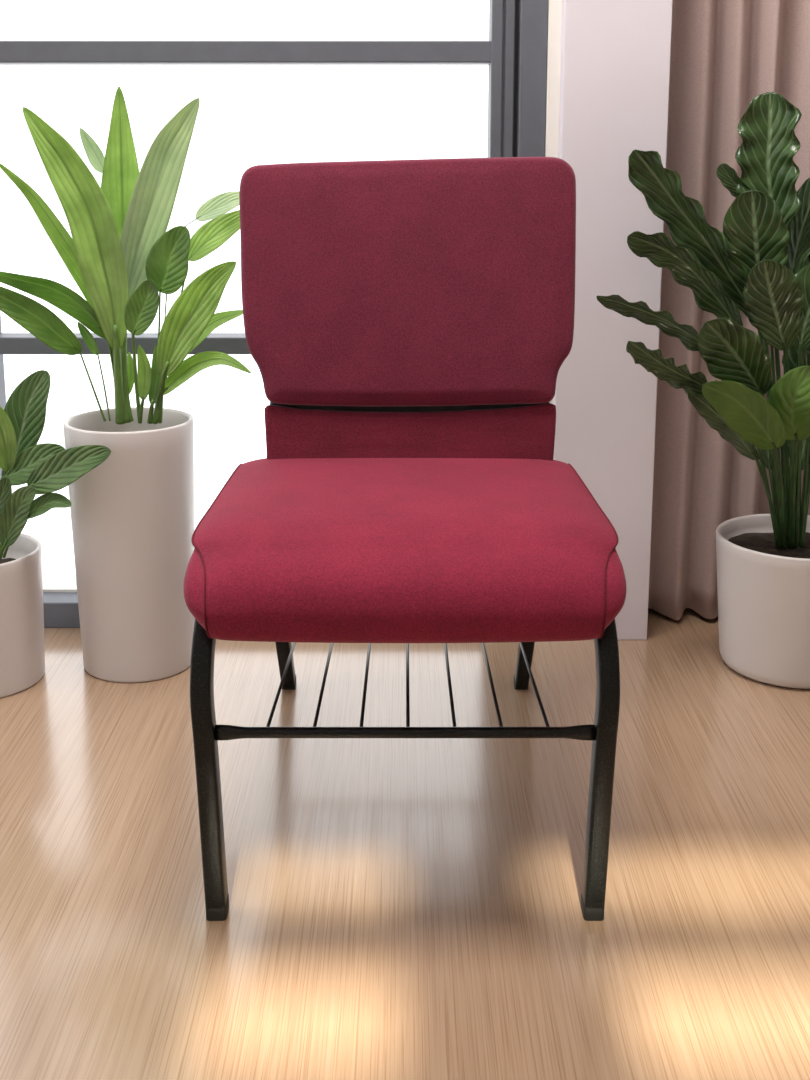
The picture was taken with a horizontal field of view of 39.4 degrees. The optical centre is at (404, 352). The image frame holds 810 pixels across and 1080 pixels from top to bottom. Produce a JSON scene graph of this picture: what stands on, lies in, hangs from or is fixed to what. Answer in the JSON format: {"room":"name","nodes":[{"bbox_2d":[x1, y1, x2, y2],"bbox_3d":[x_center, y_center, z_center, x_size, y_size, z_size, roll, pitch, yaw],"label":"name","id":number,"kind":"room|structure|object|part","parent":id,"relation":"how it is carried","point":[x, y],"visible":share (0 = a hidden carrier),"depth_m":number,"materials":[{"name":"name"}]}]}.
{"room":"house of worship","nodes":[
{"label":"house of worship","id":0,"kind":"room"},
{"bbox_2d":[0,575,809,1079],"bbox_3d":[-0.450,0.864,0.714,4.500,0.080,3.700,0,10,0],"label":"floor","id":1,"kind":"structure","parent":0,"point":[400,908],"depth_m":1.48,"materials":[{"name":"brown wood"}]},
{"bbox_2d":[0,370,110,697],"bbox_3d":[-0.684,0.302,1.985,0.389,0.577,0.200,0,10,0],"label":"potted plant","id":2,"kind":"object","parent":1,"relation":"on","point":[46,468],"visible":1,"depth_m":1.95,"materials":[{"name":"green plant"}]},
{"bbox_3d":[-0.702,0.341,1.974,0.008,0.051,0.049,-8,13,-36],"label":"stem","id":3,"kind":"part","parent":2,"relation":"part of","materials":[{"name":"green plant"}]},
{"bbox_3d":[-0.677,0.317,1.960,0.087,0.100,0.007,8,13,39],"label":"stem","id":4,"kind":"part","parent":2,"relation":"part of","materials":[{"name":"green plant"}]},
{"bbox_3d":[-0.762,0.466,2.014,0.233,0.244,0.200,0,10,0],"label":"pot","id":5,"kind":"part","parent":2,"relation":"part of","materials":[{"name":"white ceramic"}]},
{"bbox_2d":[0,86,250,682],"bbox_3d":[-0.499,0.060,2.008,0.472,1.045,0.197,1,10,4],"label":"potted plant","id":6,"kind":"object","parent":1,"relation":"on","point":[132,514],"visible":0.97,"depth_m":1.96,"materials":[{"name":"green plant"}]},
{"bbox_3d":[-0.556,0.055,1.994,0.052,0.140,0.005,-6,12,-31],"label":"stem","id":7,"kind":"part","parent":6,"relation":"part of","materials":[{"name":"green plant"}]},
{"bbox_3d":[-0.535,0.059,2.007,0.020,0.126,0.004,0,10,0],"label":"stem","id":8,"kind":"part","parent":6,"relation":"part of","materials":[{"name":"green plant"}]},
{"bbox_3d":[-0.524,0.038,2.001,0.026,0.173,0.010,0,10,0],"label":"stem","id":9,"kind":"part","parent":6,"relation":"part of","materials":[{"name":"green plant"}]},
{"bbox_3d":[-0.507,0.038,1.994,0.020,0.182,0.037,0,10,0],"label":"stem","id":10,"kind":"part","parent":6,"relation":"part of","materials":[{"name":"green plant"}]},
{"bbox_3d":[-0.494,0.010,1.998,0.022,0.231,0.016,0,10,0],"label":"stem","id":11,"kind":"part","parent":6,"relation":"part of","materials":[{"name":"green plant"}]},
{"bbox_3d":[-0.493,0.346,2.059,0.229,0.464,0.197,0,10,0],"label":"pot","id":12,"kind":"part","parent":6,"relation":"part of","materials":[{"name":"white ceramic"}]},
{"bbox_3d":[-0.490,0.095,2.014,0.010,0.054,0.006,4,11,21],"label":"stem","id":13,"kind":"part","parent":6,"relation":"part of","materials":[{"name":"green plant"}]},
{"bbox_3d":[-0.472,0.040,1.988,0.009,0.173,0.039,-1,10,-6],"label":"stem","id":14,"kind":"part","parent":6,"relation":"part of","materials":[{"name":"green plant"}]},
{"bbox_3d":[-0.468,0.100,2.004,0.008,0.056,0.030,-5,12,-28],"label":"stem","id":15,"kind":"part","parent":6,"relation":"part of","materials":[{"name":"green plant"}]},
{"bbox_3d":[-0.451,0.104,2.005,0.009,0.049,0.029,-5,11,-27],"label":"stem","id":16,"kind":"part","parent":6,"relation":"part of","materials":[{"name":"green plant"}]},
{"bbox_3d":[-0.437,0.004,1.983,0.051,0.242,0.007,9,13,40],"label":"stem","id":17,"kind":"part","parent":6,"relation":"part of","materials":[{"name":"green plant"}]},
{"bbox_3d":[-0.430,0.070,1.993,0.044,0.121,0.043,0,10,0],"label":"stem","id":18,"kind":"part","parent":6,"relation":"part of","materials":[{"name":"green plant"}]},
{"bbox_3d":[-0.430,0.093,2.000,0.011,0.070,0.037,-8,13,-38],"label":"stem","id":19,"kind":"part","parent":6,"relation":"part of","materials":[{"name":"green plant"}]},
{"bbox_3d":[-0.405,-0.060,2.006,0.090,0.362,0.043,0,10,0],"label":"stem","id":20,"kind":"part","parent":6,"relation":"part of","materials":[{"name":"green plant"}]},
{"bbox_2d":[0,0,548,627],"bbox_3d":[-1.171,-0.742,2.075,2.858,2.600,0.142,0,10,0],"label":"window","id":21,"kind":"structure","parent":1,"relation":"on","point":[515,52],"depth_m":2.06,"materials":[{"name":"grey paint"}]},
{"bbox_3d":[-1.222,0.477,2.329,2.757,0.008,0.075,0,10,0],"label":"sill","id":22,"kind":"part","parent":21,"relation":"part of","materials":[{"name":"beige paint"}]},
{"bbox_2d":[184,157,625,920],"bbox_3d":[0.000,0.191,1.621,0.540,0.928,0.637,0,10,0],"label":"upholstered chair","id":23,"kind":"object","parent":1,"relation":"on","point":[409,324],"visible":1,"depth_m":1.73,"materials":[{"name":"red fabric"}]},
{"bbox_3d":[-0.232,0.463,1.613,0.040,0.385,0.517,0,10,2],"label":"leg","id":24,"kind":"part","parent":23,"relation":"part of","materials":[{"name":"black metal"}]},
{"bbox_3d":[-0.207,0.211,1.882,0.038,0.794,0.128,0,10,0],"label":"leg","id":25,"kind":"part","parent":23,"relation":"part of","materials":[{"name":"black metal"}]},
{"bbox_3d":[0.000,0.251,1.549,0.537,0.124,0.475,0,10,0],"label":"seat","id":26,"kind":"part","parent":23,"relation":"part of","materials":[{"name":"red fabric"}]},
{"bbox_3d":[0.004,-0.110,1.763,0.521,0.387,0.136,0,10,0],"label":"backrest","id":27,"kind":"part","parent":23,"relation":"part of","materials":[{"name":"red fabric"}]},
{"bbox_3d":[0.008,0.155,1.761,0.451,0.156,0.067,0,10,0],"label":"lumbar panel","id":28,"kind":"part","parent":23,"relation":"part of","materials":[{"name":"red fabric"}]},
{"bbox_3d":[0.207,0.211,1.882,0.038,0.794,0.128,0,10,0],"label":"leg","id":29,"kind":"part","parent":23,"relation":"part of","materials":[{"name":"black metal"}]},
{"bbox_3d":[0.232,0.463,1.613,0.040,0.385,0.517,0,10,-2],"label":"leg","id":30,"kind":"part","parent":23,"relation":"part of","materials":[{"name":"black metal"}]},
{"bbox_2d":[596,92,809,688],"bbox_3d":[0.590,0.069,1.992,0.540,1.033,0.263,0,10,0],"label":"potted plant","id":31,"kind":"object","parent":1,"relation":"on","point":[759,265],"visible":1,"depth_m":1.94,"materials":[{"name":"green plant"}]},
{"bbox_3d":[0.713,0.453,2.068,0.293,0.250,0.252,0,10,0],"label":"pot","id":32,"kind":"part","parent":31,"relation":"part of","materials":[{"name":"white ceramic"}]},
{"bbox_3d":[0.642,0.130,2.015,0.093,0.446,0.012,1,10,5],"label":"stem","id":33,"kind":"part","parent":31,"relation":"part of","materials":[{"name":"green plant"}]},
{"bbox_3d":[0.643,0.263,2.012,0.081,0.192,0.050,0,10,0],"label":"stem","id":34,"kind":"part","parent":31,"relation":"part of","materials":[{"name":"green plant"}]},
{"bbox_3d":[0.633,0.226,2.013,0.094,0.259,0.035,0,10,0],"label":"stem","id":35,"kind":"part","parent":31,"relation":"part of","materials":[{"name":"green plant"}]},
{"bbox_3d":[0.646,0.207,1.992,0.088,0.309,0.072,0,10,0],"label":"stem","id":36,"kind":"part","parent":31,"relation":"part of","materials":[{"name":"green plant"}]},
{"bbox_3d":[0.667,0.271,2.030,0.045,0.169,0.017,0,10,0],"label":"stem","id":37,"kind":"part","parent":31,"relation":"part of","materials":[{"name":"green plant"}]},
{"bbox_3d":[0.651,0.126,1.998,0.082,0.460,0.031,0,10,0],"label":"stem","id":38,"kind":"part","parent":31,"relation":"part of","materials":[{"name":"green plant"}]},
{"bbox_3d":[0.635,0.196,2.009,0.098,0.319,0.033,0,10,0],"label":"stem","id":39,"kind":"part","parent":31,"relation":"part of","materials":[{"name":"green plant"}]},
{"bbox_3d":[0.653,0.049,2.010,0.083,0.604,0.009,4,11,23],"label":"stem","id":40,"kind":"part","parent":31,"relation":"part of","materials":[{"name":"green plant"}]},
{"bbox_3d":[0.661,0.253,1.998,0.061,0.219,0.074,0,10,0],"label":"stem","id":41,"kind":"part","parent":31,"relation":"part of","materials":[{"name":"green plant"}]},
{"bbox_3d":[0.667,0.070,2.008,0.066,0.564,0.028,0,10,0],"label":"stem","id":42,"kind":"part","parent":31,"relation":"part of","materials":[{"name":"green plant"}]},
{"bbox_3d":[0.685,0.141,2.021,0.039,0.422,0.011,8,13,39],"label":"stem","id":43,"kind":"part","parent":31,"relation":"part of","materials":[{"name":"green plant"}]},
{"bbox_3d":[0.673,0.166,1.990,0.061,0.388,0.062,0,10,0],"label":"stem","id":44,"kind":"part","parent":31,"relation":"part of","materials":[{"name":"green plant"}]},
{"bbox_3d":[0.688,0.246,1.997,0.007,0.234,0.080,4,11,23],"label":"stem","id":45,"kind":"part","parent":31,"relation":"part of","materials":[{"name":"green plant"}]},
{"bbox_3d":[0.697,0.167,2.001,0.034,0.383,0.040,0,10,0],"label":"stem","id":46,"kind":"part","parent":31,"relation":"part of","materials":[{"name":"green plant"}]},
{"bbox_3d":[0.729,0.116,2.022,0.032,0.472,0.037,0,10,0],"label":"stem","id":47,"kind":"part","parent":31,"relation":"part of","materials":[{"name":"green plant"}]},
{"bbox_3d":[0.726,0.162,2.015,0.021,0.387,0.008,0,10,0],"label":"stem","id":48,"kind":"part","parent":31,"relation":"part of","materials":[{"name":"green plant"}]},
{"bbox_3d":[0.733,0.226,2.026,0.034,0.257,0.010,2,10,10],"label":"stem","id":49,"kind":"part","parent":31,"relation":"part of","materials":[{"name":"green plant"}]},
{"bbox_2d":[552,0,672,639],"bbox_3d":[0.375,-0.752,2.131,0.189,2.600,0.340,0,10,0],"label":"wall pillar","id":50,"kind":"structure","parent":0,"point":[615,61],"depth_m":2.06,"materials":[{"name":"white paint"}]},
{"bbox_2d":[545,0,561,403],"bbox_3d":[0.270,-0.747,2.101,0.024,2.600,0.200,0,10,0],"label":"trim","id":51,"kind":"structure","parent":50,"relation":"attached to","point":[555,6],"depth_m":2.04,"materials":[{"name":"beige paint"}]},
{"bbox_3d":[-0.450,-1.783,0.238,4.500,0.100,3.700,0,10,0],"label":"ceiling","id":52,"kind":"structure","parent":0,"visible":0},
{"bbox_2d":[648,0,809,619],"bbox_3d":[1.015,-0.743,2.057,1.178,2.592,0.067,0,10,0],"label":"curtain","id":53,"kind":"object","parent":52,"relation":"hanging from","point":[725,54],"visible":0.35,"depth_m":2.15,"materials":[{"name":"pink fabric"}]}
]}

